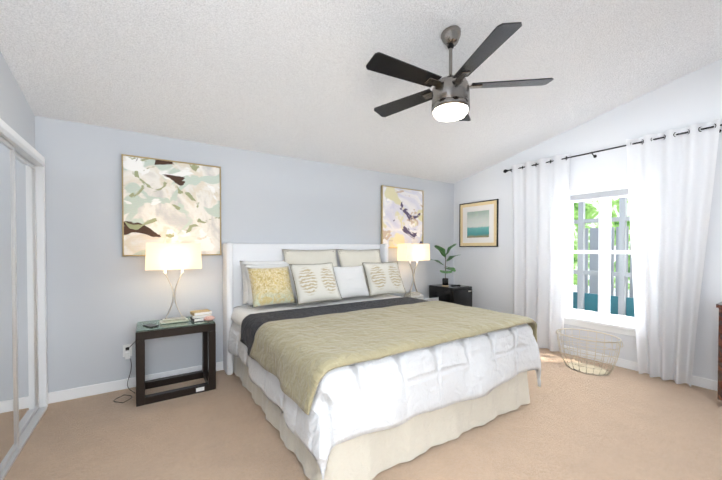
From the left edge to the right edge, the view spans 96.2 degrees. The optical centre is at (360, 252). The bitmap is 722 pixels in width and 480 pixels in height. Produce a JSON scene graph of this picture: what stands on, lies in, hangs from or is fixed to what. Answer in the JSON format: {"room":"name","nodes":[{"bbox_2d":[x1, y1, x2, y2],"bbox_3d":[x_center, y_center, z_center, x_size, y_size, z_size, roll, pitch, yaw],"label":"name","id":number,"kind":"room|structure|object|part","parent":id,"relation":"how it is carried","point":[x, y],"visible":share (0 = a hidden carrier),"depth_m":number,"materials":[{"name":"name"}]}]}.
{"room":"bedroom","nodes":[
{"label":"bedroom","id":0,"kind":"room"},
{"bbox_2d":[0,51,34,148],"bbox_3d":[-1.285,-0.449,0.406,0.150,3.556,5.450,-1,1,-34],"label":"wall","id":1,"kind":"structure","parent":0,"point":[17,115],"depth_m":2.29,"materials":[{"name":"grey paint"}]},
{"bbox_2d":[0,136,18,473],"bbox_3d":[-1.947,0.303,1.631,0.020,1.979,1.225,-1,1,-34],"label":"mirrored closet door","id":2,"kind":"structure","parent":1,"relation":"in","point":[9,414],"depth_m":2.03,"materials":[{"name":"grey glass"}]},
{"bbox_2d":[0,118,47,479],"bbox_3d":[-1.776,0.273,1.363,0.080,2.085,3.210,-1,1,-34],"label":"mirrored closet doors","id":3,"kind":"structure","parent":1,"relation":"in","point":[24,148],"depth_m":2.65,"materials":[{"name":"white metal"}]},
{"bbox_2d":[15,151,38,436],"bbox_3d":[-2.473,0.293,2.373,0.020,1.979,0.645,-1,1,-34],"label":"mirrored closet door","id":4,"kind":"structure","parent":1,"relation":"in","point":[27,287],"depth_m":2.44,"materials":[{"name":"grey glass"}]},
{"bbox_2d":[35,116,453,392],"bbox_3d":[-0.607,0.033,4.224,5.497,2.490,0.150,-1,1,-34],"label":"wall","id":5,"kind":"structure","parent":0,"point":[104,296],"depth_m":3.20,"materials":[{"name":"grey paint"}]},
{"bbox_2d":[114,341,135,402],"bbox_3d":[-2.082,0.993,2.956,0.277,0.600,0.352,-1,1,-34],"label":"outlet","id":6,"kind":"object","parent":5,"relation":"attached to","point":[127,351],"visible":0.88,"depth_m":3.06,"materials":[{"name":"white plastic"}]},
{"bbox_2d":[48,361,223,403],"bbox_3d":[-0.561,1.231,4.172,5.197,0.095,0.014,-1,1,-34],"label":"baseboard","id":7,"kind":"structure","parent":5,"relation":"attached to","point":[80,392],"depth_m":2.99,"materials":[{"name":"white wood"}]},
{"bbox_2d":[121,154,220,255],"bbox_3d":[-1.873,-0.439,3.262,0.860,0.950,0.040,-1,1,-34],"label":"picture","id":8,"kind":"object","parent":5,"relation":"attached to","point":[166,201],"visible":0.81,"depth_m":3.22,"materials":[{"name":"multicoloured paper"}]},
{"bbox_2d":[381,185,423,247],"bbox_3d":[0.639,-0.516,4.929,0.820,0.910,0.040,-1,1,-34],"label":"picture","id":9,"kind":"object","parent":5,"relation":"attached to","point":[402,212],"visible":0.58,"depth_m":4.90,"materials":[{"name":"multicoloured paper"}]},
{"bbox_2d":[0,0,721,183],"bbox_3d":[0.942,-1.749,1.868,5.497,1.297,5.750,-1,1,-34],"label":"ceiling","id":10,"kind":"structure","parent":0,"point":[293,79],"depth_m":2.58,"materials":[{"name":"white paint"}]},
{"bbox_2d":[366,22,553,121],"bbox_3d":[0.611,-1.282,2.334,1.288,0.623,1.324,-1,1,-34],"label":"ceiling fan","id":11,"kind":"object","parent":10,"relation":"hanging from","point":[449,95],"visible":1,"depth_m":2.23,"materials":[{"name":"grey"}]},
{"bbox_2d":[4,348,721,479],"bbox_3d":[0.942,1.359,1.909,5.497,0.100,5.750,-1,1,-34],"label":"floor","id":12,"kind":"structure","parent":0,"point":[616,423],"depth_m":2.27,"materials":[{"name":"carpet"}]},
{"bbox_2d":[136,316,215,406],"bbox_3d":[-1.742,0.976,3.057,0.620,0.636,0.421,-1,1,-34],"label":"nightstand","id":13,"kind":"object","parent":12,"relation":"on","point":[207,372],"visible":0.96,"depth_m":2.95,"materials":[{"name":"black wood"}]},
{"bbox_2d":[143,323,158,327],"bbox_3d":[-1.876,0.654,2.892,0.140,0.008,0.070,0,1,31],"label":"phone","id":14,"kind":"object","parent":13,"relation":"on","point":[150,325],"visible":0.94,"depth_m":2.88,"materials":[{"name":"black"}]},
{"bbox_2d":[145,243,201,323],"bbox_3d":[-1.760,0.286,3.048,0.450,0.740,0.210,-1,1,-34],"label":"lamp","id":15,"kind":"object","parent":13,"relation":"on","point":[169,256],"visible":1,"depth_m":2.97,"materials":[{"name":"white fabric"}]},
{"bbox_2d":[190,309,211,321],"bbox_3d":[-1.552,0.614,3.154,0.187,0.083,0.162,-1,1,-34],"label":"books","id":16,"kind":"object","parent":13,"relation":"on","point":[198,315],"visible":0.81,"depth_m":3.10,"materials":[{"name":"grey paper"}]},
{"bbox_2d":[203,316,214,320],"bbox_3d":[-1.453,0.631,3.101,0.102,0.049,0.068,-1,1,-34],"label":"shell ornament","id":17,"kind":"object","parent":13,"relation":"on","point":[208,318],"visible":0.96,"depth_m":3.08,"materials":[{"name":"pink"}]},
{"bbox_2d":[223,243,540,479],"bbox_3d":[0.052,0.597,3.152,2.235,1.390,2.354,-1,1,-34],"label":"bed","id":18,"kind":"object","parent":12,"relation":"on","point":[340,362],"visible":1,"depth_m":2.32,"materials":[{"name":"white fabric"}]},
{"bbox_2d":[247,266,295,306],"bbox_3d":[-0.927,0.347,3.376,0.460,0.420,0.140,-1,-23,-38],"label":"pillow","id":19,"kind":"object","parent":18,"relation":"on","point":[269,285],"depth_m":3.32,"materials":[{"name":"yellow fabric"}]},
{"bbox_3d":[-0.558,0.586,4.032,2.143,1.390,0.213,-1,1,-34],"label":"headboard","id":20,"kind":"part","parent":18,"relation":"part of","materials":[{"name":"white fabric"}]},
{"bbox_2d":[228,321,540,479],"bbox_3d":[0.115,0.880,3.061,2.199,0.576,2.126,-1,1,-34],"label":"comforter","id":21,"kind":"object","parent":18,"relation":"on","point":[343,417],"depth_m":2.03,"materials":[{"name":"white fabric"}]},
{"bbox_2d":[249,301,536,414],"bbox_3d":[0.363,0.703,2.685,2.235,0.300,1.106,-1,1,-34],"label":"throw","id":22,"kind":"object","parent":18,"relation":"on","point":[321,363],"depth_m":2.17,"materials":[{"name":"beige fabric"}]},
{"bbox_2d":[400,294,438,300],"bbox_3d":[0.805,0.961,4.735,0.500,0.620,0.462,-1,1,-34],"label":"nightstand","id":23,"kind":"object","parent":12,"relation":"on","point":[429,298],"visible":0.1,"depth_m":4.66,"materials":[{"name":"wood"}]},
{"bbox_2d":[404,295,423,297],"bbox_3d":[0.767,0.635,4.724,0.231,0.030,0.171,-1,1,-34],"label":"book","id":24,"kind":"object","parent":23,"relation":"on","point":[414,296],"visible":0.71,"depth_m":4.65,"materials":[{"name":"white paper"}]},
{"bbox_2d":[397,244,429,295],"bbox_3d":[0.767,0.249,4.719,0.450,0.740,0.210,-1,1,-34],"label":"lamp","id":25,"kind":"object","parent":24,"relation":"on","point":[413,252],"visible":1,"depth_m":4.64,"materials":[{"name":"beige fabric"}]},
{"bbox_2d":[429,284,471,306],"bbox_3d":[1.391,0.895,5.052,0.430,0.745,0.501,-1,1,-34],"label":"nightstand","id":26,"kind":"object","parent":12,"relation":"on","point":[461,295],"visible":0.33,"depth_m":4.87,"materials":[{"name":"black wood"}]},
{"bbox_2d":[430,244,457,285],"bbox_3d":[1.324,0.192,4.999,0.487,0.660,0.470,-1,1,-34],"label":"plant","id":27,"kind":"object","parent":26,"relation":"on","point":[445,279],"visible":1,"depth_m":4.96,"materials":[{"name":"green plant"}]},
{"bbox_2d":[556,328,622,375],"bbox_3d":[2.485,1.094,3.561,0.490,0.378,0.638,-1,1,-34],"label":"wire basket","id":28,"kind":"object","parent":12,"relation":"on","point":[586,368],"visible":0.98,"depth_m":3.51,"materials":[{"name":"beige metal"}]},
{"bbox_2d":[716,302,721,400],"bbox_3d":[3.590,0.874,2.110,0.532,0.865,1.695,-1,1,-34],"label":"dresser","id":29,"kind":"object","parent":12,"relation":"on","point":[719,306],"visible":1,"depth_m":2.69,"materials":[{"name":"brown wood"}]},
{"bbox_2d":[453,59,721,380],"bbox_3d":[3.169,-0.488,3.364,0.150,3.556,5.450,-1,1,-34],"label":"wall","id":30,"kind":"structure","parent":0,"point":[487,273],"depth_m":3.72,"materials":[{"name":"white paint"}]},
{"bbox_2d":[459,199,498,246],"bbox_3d":[1.865,-0.445,5.169,0.024,0.720,0.710,-1,1,-34],"label":"picture","id":31,"kind":"object","parent":30,"relation":"attached to","point":[478,224],"visible":0.96,"depth_m":5.14,"materials":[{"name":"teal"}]},
{"bbox_2d":[564,183,635,336],"bbox_3d":[2.852,0.069,3.803,0.200,1.690,0.880,-1,1,-34],"label":"window unit","id":32,"kind":"structure","parent":30,"relation":"in","point":[602,319],"depth_m":3.80,"materials":[{"name":"white"}]},
{"bbox_2d":[503,124,721,172],"bbox_3d":[2.720,-1.150,3.795,0.110,0.073,2.256,-1,1,-34],"label":"curtain rod","id":33,"kind":"object","parent":30,"relation":"attached to","point":[505,170],"visible":0.71,"depth_m":3.67,"materials":[{"name":"black metal"}]},
{"bbox_2d":[512,153,569,351],"bbox_3d":[2.332,0.017,4.279,0.123,2.480,0.750,-1,1,-34],"label":"curtain","id":34,"kind":"object","parent":33,"relation":"hanging from","point":[540,210],"visible":0.79,"depth_m":4.22,"materials":[{"name":"white fabric"}]},
{"bbox_2d":[626,118,720,386],"bbox_3d":[3.047,0.031,3.218,0.124,2.480,0.690,-1,1,-34],"label":"curtain","id":35,"kind":"object","parent":33,"relation":"hanging from","point":[671,174],"visible":0.92,"depth_m":3.21,"materials":[{"name":"white fabric"}]},
{"bbox_2d":[547,345,717,390],"bbox_3d":[3.104,1.242,3.335,0.014,0.095,5.436,-1,1,-34],"label":"baseboard","id":36,"kind":"structure","parent":30,"relation":"attached to","point":[706,383],"depth_m":3.58,"materials":[{"name":"white wood"}]},
{"label":"outside","id":37,"kind":"structure","parent":0,"visible":0},
{"bbox_2d":[573,197,629,296],"bbox_3d":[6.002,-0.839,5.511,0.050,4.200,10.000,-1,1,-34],"label":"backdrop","id":38,"kind":"structure","parent":37,"point":[591,209],"depth_m":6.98,"materials":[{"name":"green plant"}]},
{"bbox_3d":[8.876,1.271,7.447,13.850,0.050,13.000,-1,1,-34],"label":"ground","id":39,"kind":"structure","parent":37,"visible":0},
{"bbox_2d":[573,197,634,316],"bbox_3d":[4.413,-0.028,4.688,1.180,2.600,2.770,-1,1,-34],"label":"fence","id":40,"kind":"object","parent":39,"relation":"on","point":[621,302],"visible":0.21,"depth_m":5.08,"materials":[{"name":"grey wood"}]}
]}

